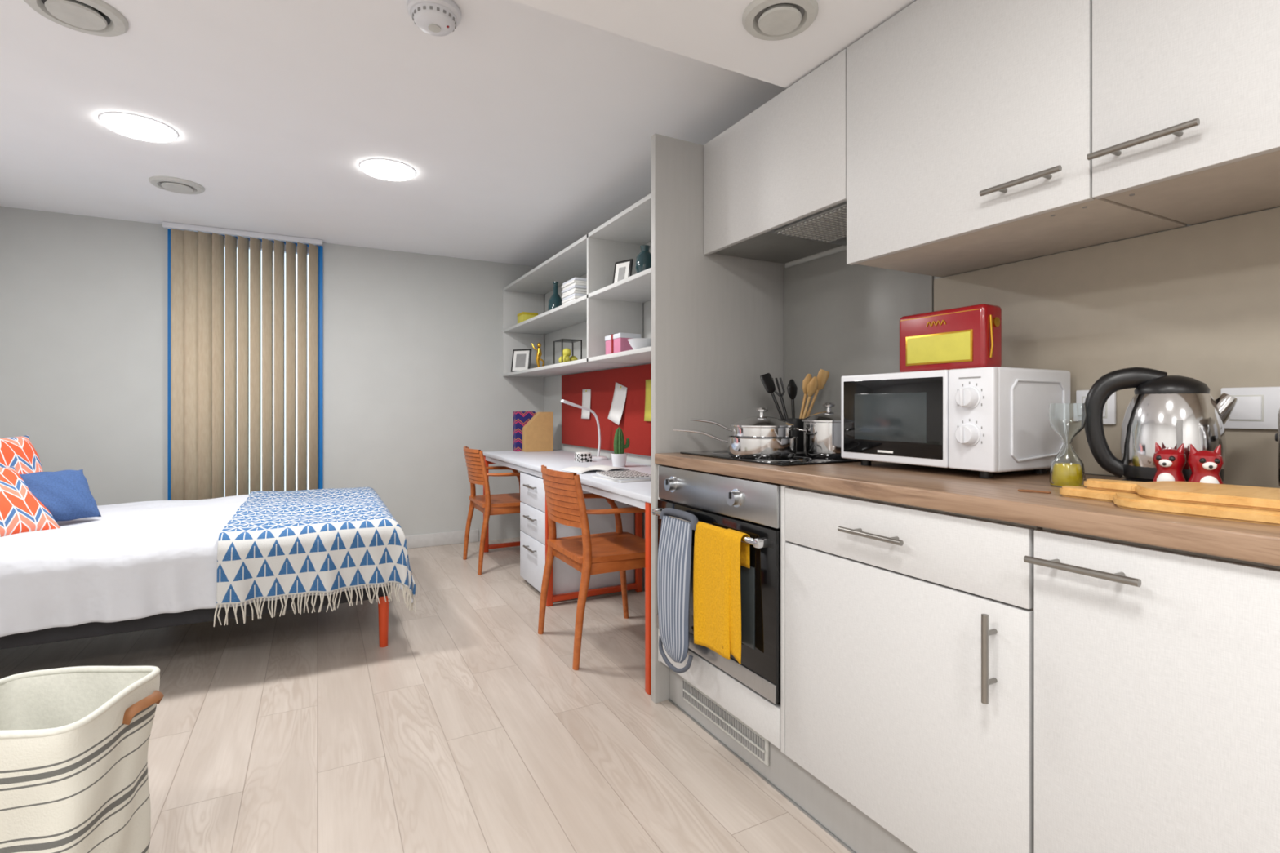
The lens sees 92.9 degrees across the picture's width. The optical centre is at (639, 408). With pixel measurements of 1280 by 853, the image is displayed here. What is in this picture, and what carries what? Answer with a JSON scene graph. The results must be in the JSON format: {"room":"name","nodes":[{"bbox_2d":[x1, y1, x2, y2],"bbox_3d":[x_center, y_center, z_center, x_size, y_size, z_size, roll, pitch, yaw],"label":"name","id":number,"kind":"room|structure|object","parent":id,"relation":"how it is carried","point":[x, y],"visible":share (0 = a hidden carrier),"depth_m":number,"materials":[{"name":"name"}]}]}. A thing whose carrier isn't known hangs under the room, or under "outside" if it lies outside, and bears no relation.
{"room":"studio apartment","nodes":[
{"label":"studio apartment","id":0,"kind":"room"},
{"bbox_2d":[0,205,543,541],"bbox_3d":[-2.382,-0.060,4.447,3.457,2.280,0.150,0,0,-28],"label":"wall","id":1,"kind":"structure","parent":0,"point":[413,378],"depth_m":4.42,"materials":[{"name":"grey paint"}]},
{"bbox_2d":[168,229,323,500],"bbox_3d":[-2.718,-0.095,4.241,0.898,2.150,0.140,0,0,-28],"label":"window","id":2,"kind":"structure","parent":1,"relation":"in","point":[320,247],"depth_m":4.36,"materials":[{"name":"clear glass"},{"name":"blue painted frame"}]},
{"bbox_2d":[162,221,322,500],"bbox_3d":[-2.672,-0.119,4.133,0.911,2.159,0.068,0,0,-28],"label":"vertical blinds","id":3,"kind":"object","parent":2,"relation":"attached to","point":[197,255],"visible":0.85,"depth_m":4.12,"materials":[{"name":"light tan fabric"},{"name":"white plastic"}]},
{"bbox_2d":[404,528,478,548],"bbox_3d":[-2.590,1.030,4.244,2.900,0.100,0.015,0,0,-28],"label":"baseboard","id":4,"kind":"structure","parent":1,"relation":"attached to","point":[414,541],"depth_m":4.77,"materials":[{"name":"white wood"}]},
{"bbox_2d":[0,0,786,266],"bbox_3d":[-1.565,-1.250,2.905,3.657,0.100,3.640,0,0,-28],"label":"ceiling","id":5,"kind":"structure","parent":0,"point":[523,130],"depth_m":2.52,"materials":[{"name":"white paint"}]},
{"bbox_2d":[23,0,128,36],"bbox_3d":[-1.694,-1.188,1.829,0.240,0.024,0.240,0,0,-28],"label":"ceiling vent","id":6,"kind":"object","parent":5,"relation":"attached to","point":[94,17],"depth_m":1.83,"materials":[{"name":"white plastic"}]},
{"bbox_2d":[98,111,177,142],"bbox_3d":[-2.133,-1.189,2.593,0.262,0.022,0.262,0,0,-28],"label":"ceiling light","id":7,"kind":"object","parent":5,"relation":"attached to","point":[130,125],"depth_m":2.56,"materials":[{"name":"white plastic"}]},
{"bbox_2d":[148,175,204,194],"bbox_3d":[-2.481,-1.188,3.262,0.240,0.024,0.240,0,0,-28],"label":"ceiling vent","id":8,"kind":"object","parent":5,"relation":"attached to","point":[175,184],"depth_m":3.23,"materials":[{"name":"white plastic"}]},
{"bbox_2d":[359,158,415,181],"bbox_3d":[-1.265,-1.189,3.053,0.262,0.022,0.262,0,0,-28],"label":"ceiling light","id":9,"kind":"object","parent":5,"relation":"attached to","point":[380,168],"depth_m":3.01,"materials":[{"name":"white plastic"}]},
{"bbox_2d":[407,0,461,35],"bbox_3d":[-0.616,-1.169,1.824,0.152,0.062,0.152,0,0,-28],"label":"smoke detector","id":10,"kind":"object","parent":5,"relation":"attached to","point":[433,17],"visible":1,"depth_m":1.79,"materials":[{"name":"white plastic"}]},
{"bbox_2d":[0,537,850,852],"bbox_3d":[-0.820,1.130,1.501,3.657,0.100,6.820,0,0,-28],"label":"floor","id":11,"kind":"structure","parent":0,"point":[474,729],"depth_m":2.02,"materials":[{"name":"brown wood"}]},
{"bbox_2d":[0,666,164,852],"bbox_3d":[-1.217,0.830,1.228,0.385,0.500,0.299,0,0,-8],"label":"laundry basket","id":12,"kind":"object","parent":11,"relation":"on","point":[74,741],"visible":1,"depth_m":1.21,"materials":[{"name":"fabric"}]},
{"bbox_2d":[0,585,390,649],"bbox_3d":[-2.341,0.605,2.873,2.035,0.950,1.370,0,0,-28],"label":"bed","id":13,"kind":"object","parent":11,"relation":"on","point":[91,629],"visible":0.18,"depth_m":2.38,"materials":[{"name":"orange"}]},
{"bbox_2d":[0,494,413,636],"bbox_3d":[-2.240,0.691,2.875,2.017,0.348,1.464,0,0,-28],"label":"duvet","id":14,"kind":"object","parent":13,"relation":"on","point":[135,560],"visible":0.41,"depth_m":2.33,"materials":[{"name":"white fabric"}]},
{"bbox_2d":[0,435,43,474],"bbox_3d":[-3.016,0.330,2.849,0.221,0.392,0.444,0,0,0],"label":"cushion","id":15,"kind":"object","parent":14,"relation":"on","point":[19,452],"visible":0.42,"depth_m":2.93,"materials":[{"name":"orange fabric"}]},
{"bbox_2d":[0,466,60,537],"bbox_3d":[-2.717,0.400,2.498,0.298,0.290,0.424,0,0,13],"label":"cushion","id":16,"kind":"object","parent":14,"relation":"on","point":[20,511],"visible":0.88,"depth_m":2.57,"materials":[{"name":"orange fabric"}]},
{"bbox_2d":[18,469,101,521],"bbox_3d":[-2.656,0.400,2.757,0.199,0.224,0.280,0,0,24],"label":"cushion","id":17,"kind":"object","parent":14,"relation":"on","point":[67,495],"visible":0.71,"depth_m":2.74,"materials":[{"name":"blue fabric"}]},
{"bbox_2d":[213,487,415,626],"bbox_3d":[-1.668,0.707,3.175,0.747,0.415,1.468,0,0,-28],"label":"throw blanket","id":18,"kind":"object","parent":14,"relation":"on","point":[275,544],"visible":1,"depth_m":2.62,"materials":[{"name":"white fabric"}]},
{"bbox_2d":[462,446,521,575],"bbox_3d":[-0.958,0.677,4.246,0.519,0.809,0.516,0,0,-28],"label":"desk chair","id":19,"kind":"object","parent":11,"relation":"on","point":[489,504],"depth_m":4.04,"materials":[{"name":"orange wood"}]},
{"bbox_2d":[482,448,651,694],"bbox_3d":[-0.310,0.705,3.568,0.605,0.750,2.645,0,0,-28],"label":"desk","id":20,"kind":"object","parent":11,"relation":"on","point":[637,494],"visible":0.46,"depth_m":3.31,"materials":[{"name":"white laminate"}]},
{"bbox_2d":[512,411,536,451],"bbox_3d":[-0.861,0.177,4.708,0.230,0.305,0.075,0,0,-28],"label":"magazine file","id":21,"kind":"object","parent":20,"relation":"on","point":[520,419],"visible":0.58,"depth_m":4.64,"materials":[{"name":"cardboard"}]},
{"bbox_2d":[522,412,553,452],"bbox_3d":[-0.782,0.180,4.656,0.220,0.300,0.080,0,0,-28],"label":"magazine file","id":22,"kind":"object","parent":20,"relation":"on","point":[538,432],"visible":1,"depth_m":4.63,"materials":[{"name":"beige cardboard"}]},
{"bbox_2d":[574,452,591,462],"bbox_3d":[-0.351,0.302,3.758,0.080,0.056,0.090,0,0,-28],"label":"box","id":23,"kind":"object","parent":20,"relation":"on","point":[579,456],"visible":1,"depth_m":3.72,"materials":[{"name":"paper"}]},
{"bbox_2d":[560,399,607,460],"bbox_3d":[-0.358,0.138,3.851,0.324,0.385,0.120,0,0,-28],"label":"desk lamp","id":24,"kind":"object","parent":20,"relation":"on","point":[593,458],"depth_m":3.86,"materials":[{"name":"white plastic"}]},
{"bbox_2d":[561,465,630,473],"bbox_3d":[-0.233,0.321,3.215,0.300,0.015,0.210,0,0,-36],"label":"open magazine","id":25,"kind":"object","parent":20,"relation":"on","point":[600,468],"visible":0.99,"depth_m":3.18,"materials":[{"name":"paper"}]},
{"bbox_2d":[611,426,629,467],"bbox_3d":[-0.117,0.217,3.425,0.092,0.225,0.090,0,0,-45],"label":"cactus pot","id":26,"kind":"object","parent":20,"relation":"on","point":[619,457],"visible":1,"depth_m":3.40,"materials":[{"name":"white plastic"}]},
{"bbox_2d":[591,470,651,483],"bbox_3d":[-0.072,0.319,2.848,0.223,0.023,0.288,0,0,-28],"label":"keyboard","id":27,"kind":"object","parent":20,"relation":"on","point":[627,476],"visible":0.81,"depth_m":2.77,"materials":[{"name":"plastic"}]},
{"bbox_2d":[520,471,634,595],"bbox_3d":[-0.404,0.738,3.691,0.576,0.685,0.500,0,0,-28],"label":"drawer pedestal","id":28,"kind":"object","parent":11,"relation":"on","point":[566,579],"visible":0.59,"depth_m":3.51,"materials":[{"name":"white laminate"}]},
{"bbox_2d":[537,465,644,670],"bbox_3d":[-0.184,0.677,2.817,0.519,0.809,0.516,0,0,-28],"label":"desk chair","id":29,"kind":"object","parent":11,"relation":"on","point":[620,551],"depth_m":2.65,"materials":[{"name":"orange wood"}]},
{"bbox_2d":[651,133,784,703],"bbox_3d":[0.320,0.037,2.380,0.615,2.085,0.030,0,0,-28],"label":"end panel","id":30,"kind":"object","parent":11,"relation":"on","point":[717,319],"visible":0.5,"depth_m":2.30,"materials":[{"name":"grey laminate"}]},
{"bbox_2d":[657,464,1279,852],"bbox_3d":[0.931,0.642,1.193,0.636,0.875,2.636,0,0,-28],"label":"base cabinet","id":31,"kind":"object","parent":11,"relation":"on","point":[951,682],"visible":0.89,"depth_m":1.09,"materials":[{"name":"laminate"}]},
{"bbox_2d":[652,465,783,704],"bbox_3d":[0.445,0.504,2.041,0.601,0.592,0.646,0,0,-28],"label":"built-in oven","id":32,"kind":"object","parent":31,"relation":"in","point":[752,508],"visible":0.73,"depth_m":1.73,"materials":[{"name":"grey metal"}]},
{"bbox_2d":[657,507,698,673],"bbox_3d":[0.122,0.596,1.992,0.058,0.518,0.218,0,0,-28],"label":"oven mitt","id":33,"kind":"object","parent":32,"relation":"attached to","point":[674,549],"visible":1,"depth_m":1.97,"materials":[{"name":"fabric"}]},
{"bbox_2d":[693,521,750,664],"bbox_3d":[0.239,0.541,1.802,0.047,0.378,0.242,0,0,-28],"label":"tea towel","id":34,"kind":"object","parent":32,"relation":"hanging from","point":[719,553],"visible":0.98,"depth_m":1.78,"materials":[{"name":"yellow fabric"}]},
{"bbox_2d":[682,679,768,766],"bbox_3d":[0.260,0.991,1.949,0.013,0.078,0.456,0,0,-28],"label":"vent grille","id":35,"kind":"object","parent":31,"relation":"attached to","point":[757,745],"visible":0.92,"depth_m":1.91,"materials":[{"name":"grey plastic"}]},
{"bbox_2d":[654,452,1279,566],"bbox_3d":[0.939,0.184,1.197,0.611,0.038,2.635,0,0,-28],"label":"countertop","id":36,"kind":"structure","parent":31,"relation":"on","point":[961,491],"depth_m":1.15,"materials":[{"name":"brown wood"}]},
{"bbox_2d":[680,449,861,466],"bbox_3d":[0.494,0.161,2.079,0.500,0.008,0.550,0,0,-28],"label":"cooktop","id":37,"kind":"object","parent":36,"relation":"in","point":[800,459],"visible":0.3,"depth_m":1.86,"materials":[{"name":"black glass"}]},
{"bbox_2d":[672,407,798,459],"bbox_3d":[0.334,0.077,2.048,0.228,0.160,0.418,0,0,-41],"label":"pans","id":38,"kind":"object","parent":37,"relation":"on","point":[761,437],"visible":1,"depth_m":1.89,"materials":[{"name":"silver metal"}]},
{"bbox_2d":[760,368,829,451],"bbox_3d":[0.573,0.008,2.250,0.235,0.301,0.104,0,0,31],"label":"utensil holder","id":39,"kind":"object","parent":37,"relation":"on","point":[811,385],"visible":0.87,"depth_m":2.22,"materials":[{"name":"black plastic"}]},
{"bbox_2d":[793,402,844,458],"bbox_3d":[0.613,0.070,1.972,0.212,0.176,0.172,0,0,-28],"label":"saucepan","id":40,"kind":"object","parent":37,"relation":"on","point":[821,431],"visible":0.69,"depth_m":1.91,"materials":[{"name":"silver metal"}]},
{"bbox_2d":[840,366,1070,478],"bbox_3d":[0.822,0.035,1.643,0.359,0.260,0.459,0,0,-28],"label":"microwave","id":41,"kind":"object","parent":36,"relation":"on","point":[986,420],"visible":0.98,"depth_m":1.48,"materials":[{"name":"white plastic"}]},
{"bbox_2d":[899,303,1001,372],"bbox_3d":[0.824,-0.178,1.623,0.084,0.164,0.265,0,0,-28],"label":"tin","id":42,"kind":"object","parent":41,"relation":"on","point":[966,336],"visible":0.91,"depth_m":1.57,"materials":[{"name":"red metal"}]},
{"bbox_2d":[1017,489,1051,493],"bbox_3d":[0.773,0.163,1.192,0.056,0.003,0.018,0,0,36],"label":"loop","id":43,"kind":"object","parent":36,"relation":"on","point":[1024,491],"visible":1,"depth_m":1.19,"materials":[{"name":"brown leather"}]},
{"bbox_2d":[1048,403,1087,487],"bbox_3d":[0.900,0.077,1.281,0.067,0.175,0.067,0,0,-28],"label":"hourglass","id":44,"kind":"object","parent":36,"relation":"on","point":[1067,420],"visible":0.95,"depth_m":1.26,"materials":[{"name":"clear glass"}]},
{"bbox_2d":[1084,367,1237,482],"bbox_3d":[1.054,0.040,1.235,0.164,0.249,0.211,0,0,-28],"label":"kettle","id":45,"kind":"object","parent":36,"relation":"on","point":[1170,411],"visible":0.73,"depth_m":1.19,"materials":[{"name":"silver metal"}]},
{"bbox_2d":[1059,485,1279,526],"bbox_3d":[0.927,0.156,0.968,0.200,0.018,0.450,0,0,-36],"label":"chopping board","id":46,"kind":"object","parent":36,"relation":"on","point":[1133,501],"visible":0.7,"depth_m":0.94,"materials":[{"name":"brown wood"}]},
{"bbox_2d":[1084,478,1279,511],"bbox_3d":[0.951,0.139,0.959,0.190,0.016,0.420,0,0,-38],"label":"chopping board","id":47,"kind":"object","parent":46,"relation":"on","point":[1212,494],"visible":1,"depth_m":0.97,"materials":[{"name":"brown wood"}]},
{"bbox_2d":[1152,442,1186,481],"bbox_3d":[0.988,0.115,1.135,0.050,0.100,0.051,0,0,18],"label":"salt shaker","id":48,"kind":"object","parent":36,"relation":"on","point":[1170,463],"visible":0.75,"depth_m":1.12,"materials":[{"name":"red ceramic"}]},
{"bbox_2d":[1187,444,1223,484],"bbox_3d":[1.012,0.115,1.089,0.051,0.100,0.050,0,0,-28],"label":"salt shaker","id":49,"kind":"object","parent":36,"relation":"on","point":[1205,465],"visible":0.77,"depth_m":1.07,"materials":[{"name":"red ceramic"}]},
{"bbox_2d":[1275,408,1279,486],"bbox_3d":[1.222,0.071,0.972,0.170,0.187,0.292,0,0,-28],"label":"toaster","id":50,"kind":"object","parent":36,"relation":"on","point":[1277,435],"visible":1,"depth_m":1.05,"materials":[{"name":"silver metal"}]},
{"bbox_2d":[511,0,915,88],"bbox_3d":[0.033,-1.155,-0.107,3.657,0.290,3.180,0,0,-28],"label":"ceiling","id":51,"kind":"structure","parent":0,"point":[713,32],"depth_m":1.61,"materials":[{"name":"white paint"}]},
{"bbox_2d":[742,0,817,40],"bbox_3d":[0.358,-0.998,1.559,0.190,0.024,0.190,0,0,-28],"label":"ceiling vent","id":52,"kind":"object","parent":51,"relation":"attached to","point":[764,20],"depth_m":1.55,"materials":[{"name":"white plastic"}]},
{"bbox_2d":[543,206,1279,591],"bbox_3d":[0.751,-0.060,2.334,0.100,2.280,6.820,0,0,-28],"label":"wall","id":53,"kind":"structure","parent":0,"point":[552,384],"depth_m":4.61,"materials":[{"name":"grey paint"}]},
{"bbox_2d":[502,192,651,377],"bbox_3d":[-0.278,-0.625,3.780,0.350,0.725,2.995,0,0,-28],"label":"wall shelf unit","id":54,"kind":"object","parent":53,"relation":"attached to","point":[608,308],"visible":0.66,"depth_m":3.56,"materials":[{"name":"grey laminate"}]},
{"bbox_2d":[511,348,531,372],"bbox_3d":[-0.946,-0.378,4.861,0.170,0.188,0.055,0,0,22],"label":"photo frame","id":55,"kind":"object","parent":54,"relation":"on","point":[521,359],"visible":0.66,"depth_m":4.85,"materials":[{"name":"black plastic"}]},
{"bbox_2d":[517,311,537,323],"bbox_3d":[-0.878,-0.692,4.752,0.124,0.092,0.144,0,0,-28],"label":"box","id":56,"kind":"object","parent":54,"relation":"on","point":[523,316],"visible":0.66,"depth_m":4.69,"materials":[{"name":"yellow cardboard"}]},
{"bbox_2d":[531,342,544,368],"bbox_3d":[-0.745,-0.384,4.473,0.072,0.197,0.122,0,0,-28],"label":"figurine","id":57,"kind":"object","parent":54,"relation":"on","point":[539,353],"visible":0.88,"depth_m":4.46,"materials":[{"name":"gold metal"}]},
{"bbox_2d":[547,281,562,311],"bbox_3d":[-0.589,-0.763,4.249,0.106,0.236,0.106,0,0,-28],"label":"glass bottle","id":58,"kind":"object","parent":54,"relation":"on","point":[555,300],"visible":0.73,"depth_m":4.21,"materials":[{"name":"teal glass"}]},
{"bbox_2d":[553,338,582,364],"bbox_3d":[-0.481,-0.367,4.045,0.141,0.166,0.161,0,0,-28],"label":"display box","id":59,"kind":"object","parent":54,"relation":"on","point":[566,353],"visible":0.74,"depth_m":4.01,"materials":[{"name":"black plastic"}]},
{"bbox_2d":[561,277,586,304],"bbox_3d":[-0.357,-0.727,3.894,0.224,0.164,0.225,0,0,-28],"label":"magazine stack","id":60,"kind":"object","parent":54,"relation":"on","point":[575,288],"visible":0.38,"depth_m":3.78,"materials":[{"name":"white paper"}]},
{"bbox_2d":[604,333,640,354],"bbox_3d":[-0.095,-0.343,3.339,0.130,0.118,0.196,0,0,-28],"label":"gift box","id":61,"kind":"object","parent":54,"relation":"on","point":[615,343],"visible":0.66,"depth_m":3.26,"materials":[{"name":"pink cardboard"}]},
{"bbox_2d":[612,258,633,284],"bbox_3d":[-0.092,-0.729,3.346,0.130,0.169,0.055,0,0,42],"label":"photo frame","id":62,"kind":"object","parent":54,"relation":"on","point":[623,269],"visible":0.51,"depth_m":3.33,"materials":[{"name":"black plastic"}]},
{"bbox_2d":[627,337,651,349],"bbox_3d":[0.007,-0.315,3.060,0.140,0.060,0.140,0,0,-28],"label":"bowl","id":63,"kind":"object","parent":54,"relation":"on","point":[635,343],"visible":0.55,"depth_m":3.01,"materials":[{"name":"ceramic"}]},
{"bbox_2d":[635,244,651,273],"bbox_3d":[0.026,-0.728,3.047,0.100,0.165,0.100,0,0,-28],"label":"ceramic vase","id":64,"kind":"object","parent":54,"relation":"on","point":[643,260],"visible":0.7,"depth_m":3.01,"materials":[{"name":"teal ceramic"}]},
{"bbox_2d":[561,364,651,457],"bbox_3d":[-0.018,0.014,3.658,0.018,0.538,2.520,0,0,-28],"label":"pinboard","id":65,"kind":"object","parent":53,"relation":"attached to","point":[576,431],"visible":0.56,"depth_m":4.03,"materials":[{"name":"red fabric"}]},
{"bbox_2d":[581,388,591,418],"bbox_3d":[-0.383,-0.030,4.313,0.014,0.210,0.150,0,0,-28],"label":"paper","id":66,"kind":"object","parent":65,"relation":"attached to","point":[586,393],"visible":0.94,"depth_m":4.31,"materials":[{"name":"white paper"}]},
{"bbox_2d":[607,382,626,425],"bbox_3d":[-0.143,-0.030,3.840,0.034,0.274,0.223,0,0,-28],"label":"paper","id":67,"kind":"object","parent":65,"relation":"attached to","point":[615,412],"visible":1,"depth_m":3.84,"materials":[{"name":"white paper"}]},
{"bbox_2d":[644,379,651,421],"bbox_3d":[0.062,-0.045,3.474,0.014,0.240,0.140,0,0,-28],"label":"flyer","id":68,"kind":"object","parent":65,"relation":"attached to","point":[647,416],"visible":0.53,"depth_m":3.50,"materials":[{"name":"yellow paper"}]},
{"bbox_2d":[703,48,846,254],"bbox_3d":[0.586,-0.794,2.102,0.405,0.418,0.704,0,0,-28],"label":"wall cabinet","id":69,"kind":"object","parent":53,"relation":"attached to","point":[784,162],"visible":0.59,"depth_m":1.94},
{"bbox_2d":[714,200,846,263],"bbox_3d":[0.591,-0.592,2.104,0.365,0.034,0.685,0,0,-28],"label":"hood","id":70,"kind":"object","parent":69,"relation":"attached to","point":[825,229],"depth_m":2.14,"materials":[{"name":"metal"}]},
{"bbox_2d":[783,249,933,417],"bbox_3d":[0.757,-0.205,2.205,0.009,0.739,0.684,0,0,-28],"label":"backsplash","id":71,"kind":"structure","parent":53,"relation":"attached to","point":[841,319],"depth_m":2.23,"materials":[{"name":"grey glass"}]},
{"bbox_2d":[933,207,1279,488],"bbox_3d":[1.376,-0.119,1.040,0.007,0.566,1.948,0,0,-28],"label":"wall panel","id":72,"kind":"object","parent":53,"relation":"attached to","point":[1201,302],"depth_m":1.39,"materials":[{"name":"beige paint"}]},
{"bbox_2d":[1075,390,1115,424],"bbox_3d":[1.120,-0.002,1.497,0.014,0.085,0.085,0,0,-28],"label":"wall switch","id":73,"kind":"object","parent":72,"relation":"attached to","point":[1109,408],"depth_m":1.47,"materials":[{"name":"white plastic"}]},
{"bbox_2d":[1221,386,1279,429],"bbox_3d":[1.269,0.000,1.217,0.014,0.086,0.162,0,0,-28],"label":"wall switch","id":74,"kind":"object","parent":72,"relation":"attached to","point":[1255,407],"depth_m":1.24,"materials":[{"name":"white plastic"}]},
{"bbox_2d":[846,0,1279,277],"bbox_3d":[1.170,-0.702,0.963,0.441,0.603,1.846,0,0,-28],"label":"wall cabinet","id":75,"kind":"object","parent":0,"point":[981,134],"depth_m":1.26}
]}

